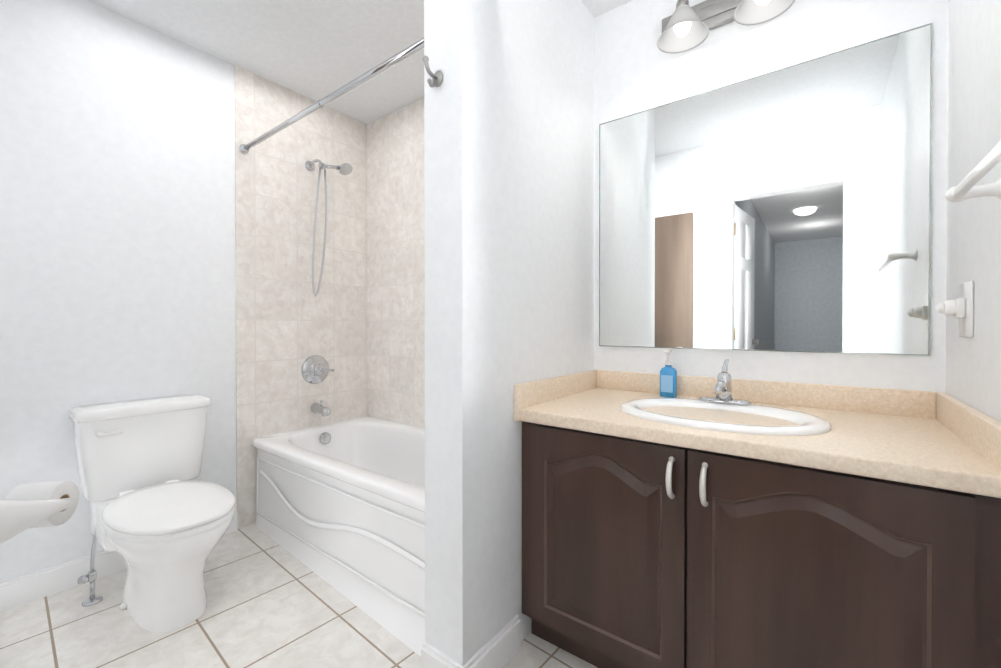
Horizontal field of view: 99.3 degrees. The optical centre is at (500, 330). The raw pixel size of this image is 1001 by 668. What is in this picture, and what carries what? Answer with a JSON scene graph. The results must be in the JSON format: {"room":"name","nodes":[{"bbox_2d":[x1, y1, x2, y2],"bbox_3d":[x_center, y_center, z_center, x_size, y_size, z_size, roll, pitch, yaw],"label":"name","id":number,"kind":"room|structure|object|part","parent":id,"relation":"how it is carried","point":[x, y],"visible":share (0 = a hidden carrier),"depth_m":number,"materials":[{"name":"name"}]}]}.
{"room":"bathroom","nodes":[
{"label":"bathroom","id":0,"kind":"room"},
{"bbox_2d":[0,0,236,582],"bbox_3d":[-1.498,-0.170,2.256,0.120,2.470,2.016,0,1,37],"label":"wall","id":1,"kind":"structure","parent":0,"point":[117,211],"depth_m":1.85,"materials":[{"name":"paint"}]},
{"bbox_2d":[0,509,237,611],"bbox_3d":[-1.693,1.015,1.894,0.016,0.107,0.948,0,1,37],"label":"baseboard","id":2,"kind":"structure","parent":1,"relation":"attached to","point":[25,589],"depth_m":1.73,"materials":[{"name":"white wood"}]},
{"bbox_2d":[235,65,366,528],"bbox_3d":[-1.161,-0.172,2.597,0.008,2.470,0.826,0,1,37],"label":"wall tile","id":3,"kind":"structure","parent":1,"relation":"attached to","point":[288,323],"depth_m":2.50,"materials":[{"name":"beige tile"}]},
{"bbox_2d":[301,355,333,383],"bbox_3d":[-1.112,0.243,2.598,0.072,0.176,0.176,0,1,37],"label":"shower valve","id":4,"kind":"object","parent":3,"relation":"attached to","point":[315,369],"visible":1,"depth_m":2.59,"materials":[{"name":"silver metal"}]},
{"bbox_2d":[311,400,330,415],"bbox_3d":[-1.087,0.469,2.581,0.139,0.091,0.060,0,1,37],"label":"tub spout","id":5,"kind":"object","parent":3,"relation":"attached to","point":[320,408],"visible":1,"depth_m":2.56,"materials":[{"name":"silver metal"}]},
{"bbox_2d":[305,159,352,296],"bbox_3d":[-1.035,-0.614,2.580,0.215,0.826,0.212,0,1,37],"label":"shower head","id":6,"kind":"object","parent":3,"relation":"attached to","point":[345,169],"visible":1,"depth_m":2.53},
{"bbox_2d":[239,37,423,153],"bbox_3d":[-0.783,-0.974,1.837,1.503,0.053,0.053,0,1,37],"label":"shower rail","id":7,"kind":"object","parent":3,"relation":"attached to","point":[418,45],"visible":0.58,"depth_m":1.73,"materials":[{"name":"silver metal"}]},
{"bbox_2d":[0,523,597,667],"bbox_3d":[-0.337,1.102,1.390,3.029,0.060,2.016,0,1,37],"label":"floor","id":8,"kind":"structure","parent":0,"point":[271,603],"depth_m":1.52,"materials":[{"name":"tile"}]},
{"bbox_2d":[69,394,235,632],"bbox_3d":[-1.344,0.693,1.712,0.776,0.755,0.466,0,1,37],"label":"toilet","id":9,"kind":"object","parent":8,"relation":"on","point":[161,519],"visible":1,"depth_m":1.67,"materials":[{"name":"white ceramic"}]},
{"bbox_3d":[-1.570,0.414,1.709,0.018,0.025,0.083,0,1,37],"label":"handle","id":10,"kind":"part","parent":9,"relation":"part of","materials":[{"name":"white plastic"}]},
{"bbox_2d":[253,416,424,656],"bbox_3d":[-0.564,0.831,2.140,1.501,0.470,0.829,0,1,37],"label":"bathtub","id":11,"kind":"object","parent":8,"relation":"on","point":[340,506],"visible":0.58,"depth_m":1.87,"materials":[{"name":"white ceramic"}]},
{"bbox_2d":[514,359,1000,667],"bbox_3d":[0.673,0.587,1.333,1.108,0.970,0.641,0,1,37],"label":"bathroom vanity","id":12,"kind":"object","parent":8,"relation":"on","point":[723,519],"visible":1,"depth_m":1.07,"materials":[{"name":"brown wood"}]},
{"bbox_2d":[660,348,676,397],"bbox_3d":[0.651,0.166,1.652,0.060,0.187,0.052,0,1,37],"label":"soap bottle","id":13,"kind":"object","parent":12,"relation":"on","point":[668,379],"visible":1,"depth_m":1.64,"materials":[{"name":"blue plastic"}]},
{"bbox_3d":[0.481,0.395,1.100,0.098,0.114,0.039,0,1,37],"label":"handle","id":14,"kind":"part","parent":12,"relation":"part of","materials":[{"name":"white metal"}]},
{"bbox_2d":[699,359,750,405],"bbox_3d":[0.739,0.174,1.417,0.160,0.146,0.183,0,1,37],"label":"faucet","id":15,"kind":"object","parent":12,"relation":"on","point":[723,387],"depth_m":1.42,"materials":[{"name":"silver metal"}]},
{"bbox_2d":[620,398,831,435],"bbox_3d":[0.662,0.320,1.315,0.570,0.144,0.436,0,1,37],"label":"sink","id":16,"kind":"object","parent":12,"relation":"in","point":[729,416],"depth_m":1.26,"materials":[{"name":"white ceramic"}]},
{"bbox_2d":[88,0,631,123],"bbox_3d":[-0.337,-1.428,1.372,3.029,0.060,2.016,0,1,37],"label":"ceiling","id":17,"kind":"structure","parent":0,"point":[316,50],"depth_m":2.04,"materials":[{"name":"paint"}]},
{"bbox_2d":[424,0,594,665],"bbox_3d":[0.095,-0.165,1.614,0.156,2.470,0.884,0,1,37],"label":"wall","id":18,"kind":"structure","parent":0,"point":[509,115],"depth_m":1.33,"materials":[{"name":"paint"}]},
{"bbox_2d":[423,55,443,86],"bbox_3d":[-0.203,-0.750,1.243,0.044,0.080,0.059,0,1,37],"label":"robe hook","id":19,"kind":"object","parent":18,"relation":"attached to","point":[437,78],"visible":1,"depth_m":1.25,"materials":[{"name":"silver metal"}]},
{"bbox_2d":[421,642,461,667],"bbox_3d":[-0.176,1.019,1.264,0.156,0.107,0.016,0,1,37],"label":"baseboard","id":20,"kind":"structure","parent":18,"relation":"attached to","point":[431,657],"depth_m":1.27,"materials":[{"name":"white wood"}]},
{"bbox_2d":[461,615,520,667],"bbox_3d":[-0.025,1.019,1.322,0.016,0.107,0.291,0,1,37],"label":"baseboard","id":21,"kind":"structure","parent":18,"relation":"attached to","point":[501,648],"depth_m":1.34,"materials":[{"name":"white wood"}]},
{"bbox_2d":[594,0,948,392],"bbox_3d":[0.281,-0.169,2.102,2.909,2.470,0.120,0,1,37],"label":"wall","id":22,"kind":"structure","parent":0,"point":[637,70],"depth_m":1.51,"materials":[{"name":"paint"}]},
{"bbox_2d":[367,97,424,427],"bbox_3d":[-0.308,-0.171,2.466,1.513,2.470,0.008,0,1,37],"label":"wall tile","id":23,"kind":"structure","parent":22,"relation":"attached to","point":[395,285],"depth_m":2.73,"materials":[{"name":"beige tile"}]},
{"bbox_2d":[657,0,794,53],"bbox_3d":[0.787,-1.169,1.516,0.460,0.160,0.194,0,1,37],"label":"wall lamp","id":24,"kind":"object","parent":22,"relation":"attached to","point":[686,27],"visible":1,"depth_m":1.57,"materials":[{"name":"silver metal"}]},
{"bbox_2d":[599,23,931,355],"bbox_3d":[0.862,-0.420,1.583,1.052,0.988,0.006,0,1,37],"label":"mirror","id":25,"kind":"object","parent":22,"relation":"attached to","point":[787,209],"visible":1,"depth_m":1.49,"materials":[{"name":"clear glass"}]},
{"bbox_2d":[945,0,1000,421],"bbox_3d":[0.788,-0.156,0.458,0.120,2.470,1.896,0,1,37],"label":"wall","id":26,"kind":"structure","parent":0,"point":[973,372],"depth_m":1.02,"materials":[{"name":"paint"}]},
{"bbox_2d":[936,281,973,336],"bbox_3d":[1.147,-0.051,1.081,0.056,0.136,0.110,0,1,37],"label":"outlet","id":27,"kind":"object","parent":26,"relation":"attached to","point":[961,307],"visible":1,"depth_m":1.06,"materials":[{"name":"white plastic"}]},
{"bbox_2d":[945,141,1000,202],"bbox_3d":[0.826,-0.283,0.677,0.084,0.044,0.544,0,1,37],"label":"towel rail","id":28,"kind":"object","parent":26,"relation":"attached to","point":[965,188],"visible":1,"depth_m":0.84,"materials":[{"name":"white plastic"}]},
{"bbox_3d":[-0.908,-0.158,0.624,2.789,2.470,0.120,0,1,37],"label":"wall","id":29,"kind":"structure","parent":0,"visible":0},
{"bbox_2d":[0,481,78,543],"bbox_3d":[-1.216,0.451,1.079,0.290,0.162,0.235,0,1,37],"label":"paper holder","id":30,"kind":"object","parent":29,"relation":"attached to","point":[25,506],"visible":1,"depth_m":1.11,"materials":[{"name":"white plastic"}]}
]}

